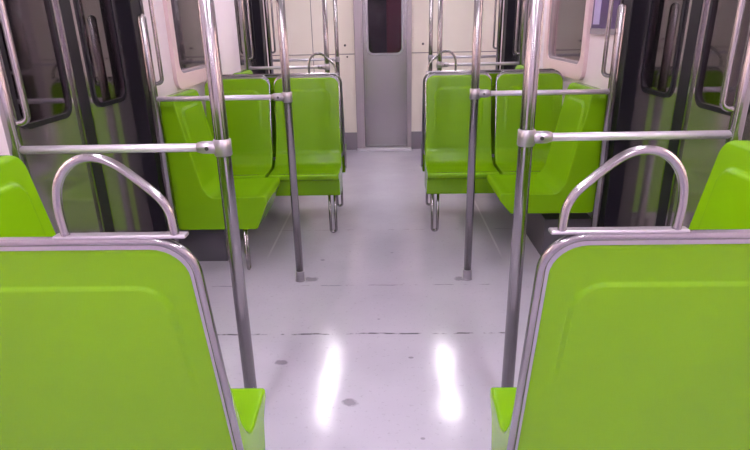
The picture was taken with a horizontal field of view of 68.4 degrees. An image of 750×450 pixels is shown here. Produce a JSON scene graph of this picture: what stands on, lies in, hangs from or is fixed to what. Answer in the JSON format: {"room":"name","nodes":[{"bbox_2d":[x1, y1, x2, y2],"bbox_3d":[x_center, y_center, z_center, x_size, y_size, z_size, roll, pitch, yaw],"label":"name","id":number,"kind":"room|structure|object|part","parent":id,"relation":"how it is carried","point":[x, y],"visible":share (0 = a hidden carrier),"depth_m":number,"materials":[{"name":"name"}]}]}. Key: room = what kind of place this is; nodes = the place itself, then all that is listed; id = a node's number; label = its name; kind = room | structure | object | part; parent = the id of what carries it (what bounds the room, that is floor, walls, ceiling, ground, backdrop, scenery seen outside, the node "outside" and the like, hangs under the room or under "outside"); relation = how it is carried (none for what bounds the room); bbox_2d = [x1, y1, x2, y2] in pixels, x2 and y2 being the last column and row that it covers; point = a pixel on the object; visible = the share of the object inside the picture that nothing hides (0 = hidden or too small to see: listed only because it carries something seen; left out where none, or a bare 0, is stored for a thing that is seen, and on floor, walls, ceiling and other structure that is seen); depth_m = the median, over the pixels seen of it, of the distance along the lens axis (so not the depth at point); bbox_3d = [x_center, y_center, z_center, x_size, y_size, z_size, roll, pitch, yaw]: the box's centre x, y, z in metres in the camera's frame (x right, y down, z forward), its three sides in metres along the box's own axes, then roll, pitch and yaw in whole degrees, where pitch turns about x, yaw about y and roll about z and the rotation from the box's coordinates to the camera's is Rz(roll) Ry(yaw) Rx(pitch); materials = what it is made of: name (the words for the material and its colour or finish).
{"room":"train carriage","nodes":[
{"label":"train carriage","id":0,"kind":"room"},
{"bbox_2d":[0,0,269,216],"bbox_3d":[-1.223,-0.382,1.820,0.060,2.150,8.430,-1,20,1],"label":"wall","id":1,"kind":"structure","parent":0,"point":[225,13],"depth_m":3.57,"materials":[{"name":"beige laminate"}]},
{"bbox_2d":[0,0,169,233],"bbox_3d":[-1.204,-0.446,2.325,0.153,1.920,1.095,-1,20,1],"label":"door","id":2,"kind":"structure","parent":1,"relation":"in","point":[81,62],"depth_m":2.31,"materials":[{"name":"black metal"}]},
{"bbox_3d":[-1.206,-0.413,2.266,0.012,1.860,0.012,-1,20,1],"label":"edge trim","id":3,"kind":"part","parent":2,"relation":"part of","materials":[{"name":"silver metal"}]},
{"bbox_3d":[-1.204,-0.445,2.352,0.012,1.860,0.012,-1,20,1],"label":"edge trim","id":4,"kind":"part","parent":2,"relation":"part of","materials":[{"name":"silver metal"}]},
{"bbox_3d":[-1.164,-0.446,2.324,0.029,1.920,1.097,0,20,4],"label":"trim","id":5,"kind":"part","parent":2,"relation":"part of","materials":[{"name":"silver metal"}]},
{"bbox_2d":[162,0,206,88],"bbox_3d":[-1.164,-1.323,3.487,0.052,0.825,0.900,-1,20,1],"label":"window","id":6,"kind":"structure","parent":1,"relation":"in","point":[182,19],"depth_m":3.40,"materials":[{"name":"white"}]},
{"bbox_3d":[-1.175,-1.326,3.486,0.006,0.636,0.746,-1,20,1],"label":"glass","id":7,"kind":"part","parent":6,"relation":"part of","materials":[{"name":"clear glass"}]},
{"bbox_2d":[179,229,248,260],"bbox_3d":[-1.000,-0.156,3.961,0.270,0.240,1.500,-1,20,1],"label":"trim","id":8,"kind":"structure","parent":1,"relation":"attached to","point":[206,245],"depth_m":3.26,"materials":[{"name":"grey"}]},
{"bbox_2d":[234,0,268,73],"bbox_3d":[-1.145,-1.450,5.058,0.153,1.920,0.870,-1,20,1],"label":"door","id":9,"kind":"structure","parent":1,"relation":"in","point":[256,10],"depth_m":5.20,"materials":[{"name":"black metal"}]},
{"bbox_2d":[199,149,539,449],"bbox_3d":[0.029,0.642,2.196,2.680,0.080,8.580,-1,20,1],"label":"floor","id":10,"kind":"structure","parent":0,"point":[384,343],"depth_m":2.66,"materials":[{"name":"grey plastic"}]},
{"bbox_2d":[0,155,55,236],"bbox_3d":[-0.888,0.313,1.597,0.576,0.984,0.406,-1,20,1],"label":"seat","id":11,"kind":"object","parent":10,"relation":"on","point":[23,213],"visible":0.09,"depth_m":1.57,"materials":[{"name":"green plastic"}]},
{"bbox_2d":[0,0,256,387],"bbox_3d":[-0.810,-0.314,1.611,0.774,2.150,0.058,-1,20,1],"label":"handrail","id":12,"kind":"object","parent":10,"relation":"on","point":[221,146],"visible":0.77,"depth_m":1.63,"materials":[{"name":"silver metal"}]},
{"bbox_3d":[-1.065,0.051,1.750,0.040,1.378,0.040,-1,20,1],"label":"wall post","id":13,"kind":"part","parent":12,"relation":"part of","materials":[{"name":"silver metal"}]},
{"bbox_3d":[-1.113,-0.646,1.502,0.182,0.759,0.031,-1,20,1],"label":"grab handle","id":14,"kind":"part","parent":12,"relation":"part of","materials":[{"name":"silver metal"}]},
{"bbox_3d":[-0.790,-0.227,1.642,0.560,0.025,0.025,-1,20,1],"label":"rail","id":15,"kind":"part","parent":12,"relation":"part of","materials":[{"name":"silver metal"}]},
{"bbox_2d":[0,153,265,449],"bbox_3d":[-0.720,0.373,1.192,0.902,1.146,0.374,-1,20,1],"label":"seat","id":16,"kind":"object","parent":10,"relation":"on","point":[109,340],"visible":1,"depth_m":0.98,"materials":[{"name":"green plastic"}]},
{"bbox_3d":[-0.401,-0.044,0.842,0.189,0.134,0.014,-1,20,1],"label":"grab handle","id":17,"kind":"part","parent":16,"relation":"part of","materials":[{"name":"silver metal"}]},
{"bbox_3d":[-0.725,0.283,1.050,0.876,0.572,0.140,-1,20,1],"label":"panel","id":18,"kind":"part","parent":16,"relation":"part of","materials":[{"name":"green plastic"}]},
{"bbox_3d":[-0.725,0.291,1.044,0.879,0.602,0.136,-1,20,1],"label":"seat trim","id":19,"kind":"part","parent":16,"relation":"part of","materials":[{"name":"grey"}]},
{"bbox_3d":[-0.723,0.309,1.084,0.902,0.687,0.215,-1,20,1],"label":"seat frame","id":20,"kind":"part","parent":16,"relation":"part of","materials":[{"name":"silver metal"}]},
{"bbox_2d":[160,89,279,269],"bbox_3d":[-0.869,-0.259,3.153,0.576,0.984,0.406,-1,20,1],"label":"seat","id":21,"kind":"object","parent":10,"relation":"on","point":[194,176],"visible":0.84,"depth_m":3.00,"materials":[{"name":"green plastic"}]},
{"bbox_3d":[-0.723,0.130,3.122,0.018,0.272,0.054,-1,20,1],"label":"leg","id":22,"kind":"part","parent":21,"relation":"part of","materials":[{"name":"silver metal"}]},
{"bbox_2d":[137,0,305,281],"bbox_3d":[-0.788,-0.703,2.668,0.773,2.150,0.055,-1,20,1],"label":"handrail","id":23,"kind":"object","parent":10,"relation":"on","point":[285,96],"visible":0.98,"depth_m":2.69,"materials":[{"name":"silver metal"}]},
{"bbox_3d":[-1.107,-1.034,2.560,0.147,0.759,0.031,-1,20,1],"label":"grab handle","id":24,"kind":"part","parent":23,"relation":"part of","materials":[{"name":"silver metal"}]},
{"bbox_3d":[-1.077,-0.337,2.809,0.040,1.378,0.040,-1,20,1],"label":"wall post","id":25,"kind":"part","parent":23,"relation":"part of","materials":[{"name":"silver metal"}]},
{"bbox_3d":[-0.785,-0.620,2.698,0.595,0.025,0.025,-1,20,1],"label":"rail","id":26,"kind":"part","parent":23,"relation":"part of","materials":[{"name":"silver metal"}]},
{"bbox_2d":[205,75,273,178],"bbox_3d":[-0.895,-0.431,3.582,0.437,1.013,0.420,-1,20,1],"label":"seat","id":27,"kind":"object","parent":10,"relation":"on","point":[249,122],"visible":0.5,"depth_m":3.61,"materials":[{"name":"green plastic"}]},
{"bbox_3d":[-0.896,-0.659,3.639,0.413,0.602,0.137,-1,20,1],"label":"seat trim","id":28,"kind":"part","parent":27,"relation":"part of","materials":[{"name":"grey metal"}]},
{"bbox_2d":[234,70,252,73],"bbox_3d":[-0.841,-0.732,4.438,0.576,0.984,0.406,-1,20,1],"label":"seat","id":29,"kind":"object","parent":10,"relation":"on","point":[242,71],"visible":0.06,"depth_m":4.27,"materials":[{"name":"green plastic"}]},
{"bbox_2d":[238,0,329,72],"bbox_3d":[-0.749,-1.365,4.470,0.773,2.150,0.055,-1,20,1],"label":"handrail","id":30,"kind":"object","parent":10,"relation":"on","point":[326,66],"visible":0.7,"depth_m":4.42,"materials":[{"name":"silver metal"}]},
{"bbox_3d":[-1.043,-1.253,4.517,0.040,1.918,0.040,-1,20,1],"label":"wall post","id":31,"kind":"part","parent":30,"relation":"part of","materials":[{"name":"silver metal"}]},
{"bbox_3d":[-1.068,-1.697,4.361,0.147,0.759,0.031,-1,20,1],"label":"grab handle","id":32,"kind":"part","parent":30,"relation":"part of","materials":[{"name":"silver metal"}]},
{"bbox_3d":[-0.746,-1.283,4.500,0.595,0.025,0.025,-1,20,1],"label":"rail","id":33,"kind":"part","parent":30,"relation":"part of","materials":[{"name":"silver metal"}]},
{"bbox_2d":[222,73,346,206],"bbox_3d":[-0.658,-0.589,3.997,0.902,1.013,0.374,-1,20,1],"label":"seat","id":34,"kind":"object","parent":10,"relation":"on","point":[271,77],"visible":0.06,"depth_m":3.83,"materials":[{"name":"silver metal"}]},
{"bbox_3d":[-0.664,-0.732,3.827,0.879,0.602,0.136,-1,20,1],"label":"seat trim","id":35,"kind":"part","parent":34,"relation":"part of","materials":[{"name":"grey"}]},
{"bbox_3d":[-0.664,-0.740,3.832,0.876,0.572,0.140,-1,20,1],"label":"panel","id":36,"kind":"part","parent":34,"relation":"part of","materials":[{"name":"green plastic"}]},
{"bbox_3d":[-0.270,-0.285,4.169,0.054,0.310,0.018,-1,20,1],"label":"leg","id":37,"kind":"part","parent":34,"relation":"part of","materials":[{"name":"silver metal"}]},
{"bbox_2d":[264,0,339,76],"bbox_3d":[-0.729,-1.700,5.380,0.773,2.150,0.055,-1,20,1],"label":"handrail","id":38,"kind":"object","parent":10,"relation":"on","point":[336,58],"visible":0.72,"depth_m":5.34,"materials":[{"name":"silver metal"}]},
{"bbox_3d":[-1.023,-1.588,5.428,0.040,1.918,0.040,-1,20,1],"label":"wall post","id":39,"kind":"part","parent":38,"relation":"part of","materials":[{"name":"silver metal"}]},
{"bbox_3d":[-1.048,-2.032,5.271,0.147,0.759,0.031,-1,20,1],"label":"grab handle","id":40,"kind":"part","parent":38,"relation":"part of","materials":[{"name":"silver metal"}]},
{"bbox_3d":[-0.726,-1.617,5.410,0.595,0.025,0.025,-1,20,1],"label":"rail","id":41,"kind":"part","parent":38,"relation":"part of","materials":[{"name":"silver metal"}]},
{"bbox_2d":[268,52,342,232],"bbox_3d":[-0.441,-0.498,3.547,0.437,1.146,0.420,-1,20,1],"label":"seat","id":42,"kind":"object","parent":10,"relation":"on","point":[316,108],"visible":0.91,"depth_m":3.59,"materials":[{"name":"green plastic"}]},
{"bbox_3d":[-0.441,-0.664,3.627,0.413,0.602,0.137,-1,20,1],"label":"seat trim","id":43,"kind":"part","parent":42,"relation":"part of","materials":[{"name":"grey metal"}]},
{"bbox_3d":[-0.441,-0.625,3.610,0.433,0.685,0.214,-1,20,1],"label":"seat frame","id":44,"kind":"part","parent":42,"relation":"part of","materials":[{"name":"silver metal"}]},
{"bbox_3d":[-0.342,-1.043,3.559,0.189,0.134,0.014,-1,20,1],"label":"grab handle","id":45,"kind":"part","parent":42,"relation":"part of","materials":[{"name":"silver metal"}]},
{"bbox_3d":[-0.279,-0.093,3.648,0.054,0.310,0.018,-1,20,1],"label":"leg","id":46,"kind":"part","parent":42,"relation":"part of","materials":[{"name":"silver metal"}]},
{"bbox_2d":[425,50,498,231],"bbox_3d":[0.542,-0.509,3.521,0.437,1.146,0.420,-1,20,1],"label":"seat","id":47,"kind":"object","parent":10,"relation":"on","point":[447,93],"visible":0.87,"depth_m":3.56,"materials":[{"name":"green plastic"}]},
{"bbox_3d":[0.395,-0.101,3.631,0.054,0.310,0.018,-1,20,1],"label":"leg","id":48,"kind":"part","parent":47,"relation":"part of","materials":[{"name":"silver metal"}]},
{"bbox_3d":[0.431,-1.052,3.539,0.189,0.134,0.014,-1,20,1],"label":"grab handle","id":49,"kind":"part","parent":47,"relation":"part of","materials":[{"name":"silver metal"}]},
{"bbox_3d":[0.543,-0.636,3.584,0.433,0.685,0.214,-1,20,1],"label":"seat frame","id":50,"kind":"part","parent":47,"relation":"part of","materials":[{"name":"silver metal"}]},
{"bbox_3d":[0.543,-0.675,3.602,0.413,0.602,0.137,-1,20,1],"label":"seat trim","id":51,"kind":"part","parent":47,"relation":"part of","materials":[{"name":"grey"}]},
{"bbox_2d":[428,0,502,70],"bbox_3d":[0.898,-1.718,5.338,0.773,2.150,0.055,-1,20,1],"label":"handrail","id":52,"kind":"object","parent":10,"relation":"on","point":[431,56],"visible":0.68,"depth_m":5.29,"materials":[{"name":"silver metal"}]},
{"bbox_3d":[0.898,-1.635,5.368,0.595,0.025,0.025,-1,20,1],"label":"rail","id":53,"kind":"part","parent":52,"relation":"part of","materials":[{"name":"silver metal"}]},
{"bbox_3d":[1.204,-2.057,5.213,0.147,0.759,0.031,-1,20,1],"label":"grab handle","id":54,"kind":"part","parent":52,"relation":"part of","materials":[{"name":"silver metal"}]},
{"bbox_3d":[1.196,-1.613,5.370,0.040,1.918,0.040,-1,20,1],"label":"wall post","id":55,"kind":"part","parent":52,"relation":"part of","materials":[{"name":"silver metal"}]},
{"bbox_2d":[436,0,527,70],"bbox_3d":[0.878,-1.383,4.428,0.773,2.150,0.055,-1,20,1],"label":"handrail","id":56,"kind":"object","parent":10,"relation":"on","point":[439,64],"visible":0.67,"depth_m":4.39,"materials":[{"name":"silver metal"}]},
{"bbox_3d":[0.878,-1.301,4.458,0.595,0.025,0.025,-1,20,1],"label":"rail","id":57,"kind":"part","parent":56,"relation":"part of","materials":[{"name":"silver metal"}]},
{"bbox_3d":[1.184,-1.722,4.303,0.147,0.759,0.031,-1,20,1],"label":"grab handle","id":58,"kind":"part","parent":56,"relation":"part of","materials":[{"name":"silver metal"}]},
{"bbox_3d":[1.176,-1.278,4.460,0.040,1.918,0.040,-1,20,1],"label":"wall post","id":59,"kind":"part","parent":56,"relation":"part of","materials":[{"name":"silver metal"}]},
{"bbox_2d":[421,69,554,205],"bbox_3d":[0.780,-0.605,3.960,0.902,1.013,0.374,-1,20,1],"label":"frame","id":60,"kind":"object","parent":10,"relation":"on","point":[493,73],"visible":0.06,"depth_m":3.78,"materials":[{"name":"silver metal"}]},
{"bbox_3d":[0.409,-0.292,4.152,0.054,0.310,0.018,-1,20,1],"label":"leg","id":61,"kind":"part","parent":60,"relation":"part of","materials":[{"name":"silver metal"}]},
{"bbox_3d":[0.774,-0.756,3.795,0.876,0.572,0.140,-1,20,1],"label":"panel","id":62,"kind":"part","parent":60,"relation":"part of","materials":[{"name":"green plastic"}]},
{"bbox_3d":[0.774,-0.748,3.790,0.879,0.602,0.136,-1,20,1],"label":"seat trim","id":63,"kind":"part","parent":60,"relation":"part of","materials":[{"name":"grey"}]},
{"bbox_2d":[515,64,523,68],"bbox_3d":[0.983,-0.752,4.391,0.576,0.984,0.406,-1,20,1],"label":"seat","id":64,"kind":"object","parent":10,"relation":"on","point":[521,66],"visible":0.02,"depth_m":4.29,"materials":[{"name":"green plastic"}]},
{"bbox_2d":[494,70,562,174],"bbox_3d":[0.999,-0.452,3.533,0.437,1.013,0.420,-1,20,1],"label":"seat","id":65,"kind":"object","parent":10,"relation":"on","point":[548,107],"visible":0.43,"depth_m":3.56,"materials":[{"name":"green plastic"}]},
{"bbox_3d":[0.998,-0.680,3.590,0.413,0.602,0.137,-1,20,1],"label":"seat trim","id":66,"kind":"part","parent":65,"relation":"part of","materials":[{"name":"grey"}]},
{"bbox_2d":[462,0,626,280],"bbox_3d":[0.839,-0.721,2.626,0.773,2.150,0.055,-1,20,1],"label":"handrail","id":67,"kind":"object","parent":10,"relation":"on","point":[476,93],"visible":0.99,"depth_m":2.65,"materials":[{"name":"silver metal"}]},
{"bbox_3d":[0.839,-0.638,2.656,0.595,0.025,0.025,-1,20,1],"label":"rail","id":68,"kind":"part","parent":67,"relation":"part of","materials":[{"name":"silver metal"}]},
{"bbox_3d":[1.145,-1.060,2.501,0.147,0.759,0.031,-1,20,1],"label":"grab handle","id":69,"kind":"part","parent":67,"relation":"part of","materials":[{"name":"silver metal"}]},
{"bbox_3d":[1.143,-0.362,2.752,0.040,1.378,0.040,-1,20,1],"label":"wall post","id":70,"kind":"part","parent":67,"relation":"part of","materials":[{"name":"silver metal"}]},
{"bbox_2d":[487,82,606,213],"bbox_3d":[0.955,-0.279,3.106,0.575,0.984,0.406,-1,20,1],"label":"seat","id":71,"kind":"object","parent":10,"relation":"on","point":[568,163],"visible":0.76,"depth_m":2.95,"materials":[{"name":"green plastic"}]},
{"bbox_2d":[490,145,749,449],"bbox_3d":[0.719,0.357,1.155,0.902,1.146,0.374,-1,20,1],"label":"seat","id":72,"kind":"object","parent":10,"relation":"on","point":[637,338],"visible":1,"depth_m":0.96,"materials":[{"name":"green plastic"}]},
{"bbox_3d":[0.372,-0.052,0.822,0.189,0.134,0.014,-1,20,1],"label":"grab handle","id":73,"kind":"part","parent":72,"relation":"part of","materials":[{"name":"silver metal"}]},
{"bbox_3d":[0.715,0.293,1.047,0.902,0.687,0.215,-1,20,1],"label":"seat frame","id":74,"kind":"part","parent":72,"relation":"part of","materials":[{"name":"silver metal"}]},
{"bbox_3d":[0.714,0.275,1.007,0.879,0.602,0.136,-1,20,1],"label":"seat trim","id":75,"kind":"part","parent":72,"relation":"part of","materials":[{"name":"grey"}]},
{"bbox_3d":[0.714,0.268,1.013,0.876,0.572,0.140,-1,20,1],"label":"panel","id":76,"kind":"part","parent":72,"relation":"part of","materials":[{"name":"green plastic"}]},
{"bbox_2d":[501,0,749,386],"bbox_3d":[0.813,-0.350,1.617,0.780,2.150,0.058,-1,20,1],"label":"handrail","id":77,"kind":"object","parent":10,"relation":"on","point":[527,137],"visible":0.71,"depth_m":1.64,"materials":[{"name":"silver metal"}]},
{"bbox_3d":[0.792,-0.267,1.648,0.556,0.025,0.025,-1,20,1],"label":"rail","id":78,"kind":"part","parent":77,"relation":"part of","materials":[{"name":"silver metal"}]},
{"bbox_3d":[1.100,-0.688,1.493,0.192,0.759,0.031,-1,20,1],"label":"grab handle","id":79,"kind":"part","parent":77,"relation":"part of","materials":[{"name":"silver metal"}]},
{"bbox_3d":[1.076,0.010,1.744,0.040,1.378,0.040,-1,20,1],"label":"wall post","id":80,"kind":"part","parent":77,"relation":"part of","materials":[{"name":"silver metal"}]},
{"bbox_2d":[688,140,749,229],"bbox_3d":[0.882,0.274,1.603,0.576,0.984,0.406,-1,20,1],"label":"seat","id":81,"kind":"object","parent":10,"relation":"on","point":[724,203],"visible":0.11,"depth_m":1.56,"materials":[{"name":"green plastic"}]},
{"bbox_2d":[268,0,498,132],"bbox_3d":[0.106,-2.083,6.377,2.520,2.150,1.350,-1,20,1],"label":"wall","id":82,"kind":"structure","parent":0,"point":[458,15],"depth_m":5.73,"materials":[{"name":"beige laminate"}]},
{"bbox_2d":[310,0,314,72],"bbox_3d":[0.214,-1.942,5.711,1.737,1.960,0.013,-1,20,1],"label":"trim","id":83,"kind":"structure","parent":82,"relation":"attached to","point":[310,0],"depth_m":5.69,"materials":[{"name":"grey"}]},
{"bbox_2d":[353,0,411,150],"bbox_3d":[0.084,-1.773,5.751,0.593,2.000,0.160,-1,20,1],"label":"door","id":84,"kind":"structure","parent":82,"relation":"in","point":[383,81],"depth_m":5.89,"materials":[{"name":"grey metal"}]},
{"bbox_3d":[0.116,-1.319,5.948,0.412,0.910,0.010,-1,20,1],"label":"edge trim","id":85,"kind":"part","parent":84,"relation":"part of","materials":[{"name":"silver metal"}]},
{"bbox_2d":[345,131,421,149],"bbox_3d":[0.112,-0.939,6.104,2.400,0.190,0.072,-1,20,1],"label":"baseboard","id":86,"kind":"structure","parent":82,"relation":"attached to","point":[416,136],"depth_m":6.07,"materials":[{"name":"grey"}]},
{"bbox_2d":[272,51,495,55],"bbox_3d":[0.094,-1.793,5.768,2.400,0.009,0.013,-1,20,1],"label":"trim","id":87,"kind":"structure","parent":82,"relation":"attached to","point":[461,51],"depth_m":5.75,"materials":[{"name":"grey"}]},
{"bbox_2d":[386,0,401,52],"bbox_3d":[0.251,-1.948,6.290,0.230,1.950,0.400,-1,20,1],"label":"window","id":88,"kind":"structure","parent":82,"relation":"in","point":[393,7],"depth_m":6.00,"materials":[{"name":"red"}]},
{"bbox_2d":[499,0,613,217],"bbox_3d":[1.236,-0.410,1.757,0.060,2.150,8.430,-1,20,1],"label":"wall","id":89,"kind":"structure","parent":0,"point":[594,77],"depth_m":3.12,"materials":[{"name":"beige laminate"}]},
{"bbox_2d":[500,0,528,68],"bbox_3d":[1.302,-1.478,4.994,0.153,1.920,0.870,-1,20,1],"label":"door","id":90,"kind":"structure","parent":89,"relation":"in","point":[510,6],"depth_m":5.18,"materials":[{"name":"black metal"}]},
{"bbox_3d":[1.261,-1.477,4.995,0.029,1.920,0.873,-2,20,-1],"label":"trim","id":91,"kind":"part","parent":90,"relation":"part of","materials":[{"name":"silver metal"}]},
{"bbox_2d":[526,213,591,255],"bbox_3d":[1.129,-0.179,3.906,0.270,0.240,1.500,-1,20,1],"label":"trim","id":92,"kind":"structure","parent":89,"relation":"attached to","point":[538,224],"depth_m":3.22,"materials":[{"name":"grey"}]},
{"bbox_2d":[543,0,593,79],"bbox_3d":[1.245,-1.388,3.528,0.052,0.825,0.880,-1,20,1],"label":"window","id":93,"kind":"structure","parent":89,"relation":"in","point":[568,22],"depth_m":3.58,"materials":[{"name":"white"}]},
{"bbox_3d":[1.256,-1.391,3.527,0.006,0.636,0.726,-1,20,1],"label":"glass","id":94,"kind":"part","parent":93,"relation":"part of","materials":[{"name":"clear glass"}]},
{"bbox_2d":[590,0,619,34],"bbox_3d":[1.217,-1.298,2.864,0.016,0.585,0.360,-1,20,1],"label":"wall sign","id":95,"kind":"object","parent":89,"relation":"attached to","point":[600,8],"visible":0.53,"depth_m":2.95,"materials":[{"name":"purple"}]},
{"bbox_3d":[1.214,-1.347,2.955,0.003,0.515,0.095,-1,20,1],"label":"panel","id":96,"kind":"part","parent":95,"relation":"part of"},
{"bbox_2d":[599,0,749,227],"bbox_3d":[1.242,-0.473,2.261,0.153,1.920,1.095,-1,20,1],"label":"door","id":97,"kind":"structure","parent":89,"relation":"in","point":[674,54],"depth_m":2.35,"materials":[{"name":"black metal"}]},
{"bbox_3d":[1.243,-0.472,2.289,0.012,1.860,0.012,-1,20,1],"label":"edge trim","id":98,"kind":"part","parent":97,"relation":"part of","materials":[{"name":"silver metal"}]},
{"bbox_3d":[1.242,-0.440,2.203,0.012,1.860,0.012,-1,20,1],"label":"edge trim","id":99,"kind":"part","parent":97,"relation":"part of","materials":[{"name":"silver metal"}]}
]}

